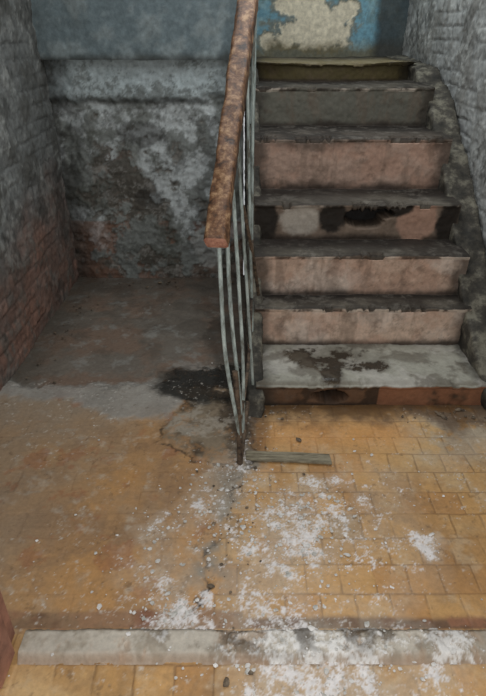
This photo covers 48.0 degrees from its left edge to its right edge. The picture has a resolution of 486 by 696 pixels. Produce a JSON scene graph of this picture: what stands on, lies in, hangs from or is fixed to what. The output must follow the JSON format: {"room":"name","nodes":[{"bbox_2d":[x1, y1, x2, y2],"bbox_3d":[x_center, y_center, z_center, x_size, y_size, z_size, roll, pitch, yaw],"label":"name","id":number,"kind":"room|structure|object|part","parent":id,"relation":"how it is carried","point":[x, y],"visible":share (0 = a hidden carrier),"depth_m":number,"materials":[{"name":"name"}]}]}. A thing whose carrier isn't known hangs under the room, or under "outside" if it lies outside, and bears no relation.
{"room":"abandoned building stairwell","nodes":[
{"label":"abandoned building stairwell","id":0,"kind":"room"},
{"bbox_2d":[0,0,78,390],"bbox_3d":[-1.176,-1.004,2.099,0.035,2.700,2.700,0,30,0],"label":"wall","id":1,"kind":"structure","parent":0,"point":[38,262],"depth_m":2.96,"materials":[{"name":"brick"}]},
{"bbox_2d":[31,0,236,59],"bbox_3d":[-0.605,-2.226,2.826,1.210,1.300,0.014,0,30,0],"label":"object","id":2,"kind":"object","parent":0,"point":[65,29],"visible":0.97,"depth_m":3.07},
{"bbox_2d":[43,60,242,277],"bbox_3d":[-0.605,-1.653,3.223,1.211,2.700,0.070,1,30,1],"label":"wall","id":3,"kind":"structure","parent":0,"point":[137,139],"depth_m":3.50,"materials":[{"name":"paint"}]},
{"bbox_2d":[0,275,485,695],"bbox_3d":[0.050,0.457,2.221,2.560,0.036,3.990,0,30,0],"label":"floor","id":4,"kind":"structure","parent":0,"point":[128,386],"depth_m":2.00,"materials":[{"name":"orange tile"}]},
{"bbox_2d":[0,612,14,688],"bbox_3d":[-0.686,-0.052,0.940,0.108,2.150,0.120,0,30,0],"label":"door frame","id":5,"kind":"structure","parent":4,"relation":"on","point":[7,652],"depth_m":1.45,"materials":[{"name":"red paint"}]},
{"bbox_2d":[0,591,14,641],"bbox_3d":[-0.688,-0.096,1.016,0.065,2.150,0.055,0,30,0],"label":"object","id":6,"kind":"object","parent":5,"relation":"attached to","point":[3,609],"visible":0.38,"depth_m":1.51,"materials":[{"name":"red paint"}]},
{"bbox_2d":[8,278,485,695],"bbox_3d":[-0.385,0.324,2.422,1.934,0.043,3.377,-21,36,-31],"label":"debris","id":7,"kind":"object","parent":4,"relation":"on","point":[315,607],"visible":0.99,"depth_m":1.77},
{"bbox_2d":[17,628,485,664],"bbox_3d":[0.200,0.832,1.536,1.640,0.032,0.105,0,30,0],"label":"threshold","id":8,"kind":"object","parent":4,"relation":"on","point":[88,646],"visible":1,"depth_m":1.52,"materials":[{"name":"grey concrete"}]},
{"bbox_2d":[246,450,331,464],"bbox_3d":[0.184,0.443,2.214,0.348,0.010,0.060,2,30,3],"label":"wooden plank","id":9,"kind":"object","parent":4,"relation":"on","point":[262,456],"visible":1,"depth_m":2.21,"materials":[{"name":"wood"}]},
{"bbox_2d":[244,55,485,417],"bbox_3d":[0.637,-0.994,3.379,1.256,1.363,2.910,0,30,0],"label":"staircase","id":10,"kind":"structure","parent":4,"relation":"on","point":[369,248],"depth_m":2.83,"materials":[{"name":"concrete"}]},
{"bbox_2d":[203,0,259,465],"bbox_3d":[0.027,-1.127,2.385,0.145,2.588,1.985,2,30,4],"label":"stair railing","id":11,"kind":"object","parent":10,"relation":"attached to","point":[222,202],"visible":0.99,"depth_m":1.96,"materials":[{"name":"metal"}]},
{"bbox_3d":[0.013,-1.523,2.157,0.117,1.675,1.985,2,30,4],"label":"handrail","id":12,"kind":"part","parent":11,"relation":"part of","materials":[{"name":"paint"}]},
{"bbox_3d":[-0.020,0.281,2.102,0.023,0.432,0.066,-13,32,-21],"label":"newel post","id":13,"kind":"part","parent":11,"relation":"part of","materials":[{"name":"metal"}]},
{"bbox_2d":[243,120,243,204],"bbox_3d":[0.000,-1.982,3.792,0.014,2.700,1.270,0,30,0],"label":"wall","id":14,"kind":"structure","parent":0,"point":[243,120],"depth_m":4.10,"materials":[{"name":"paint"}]},
{"bbox_2d":[251,0,409,56],"bbox_3d":[0.640,-2.857,4.049,1.280,1.500,0.030,-1,30,-1],"label":"wall","id":15,"kind":"structure","parent":0,"point":[285,28],"depth_m":4.26,"materials":[{"name":"paint"}]},
{"bbox_2d":[402,0,485,256],"bbox_3d":[1.276,-1.324,2.653,0.034,2.700,3.980,0,30,0],"label":"wall","id":16,"kind":"structure","parent":0,"point":[449,36],"depth_m":3.17,"materials":[{"name":"brick"}]}
]}

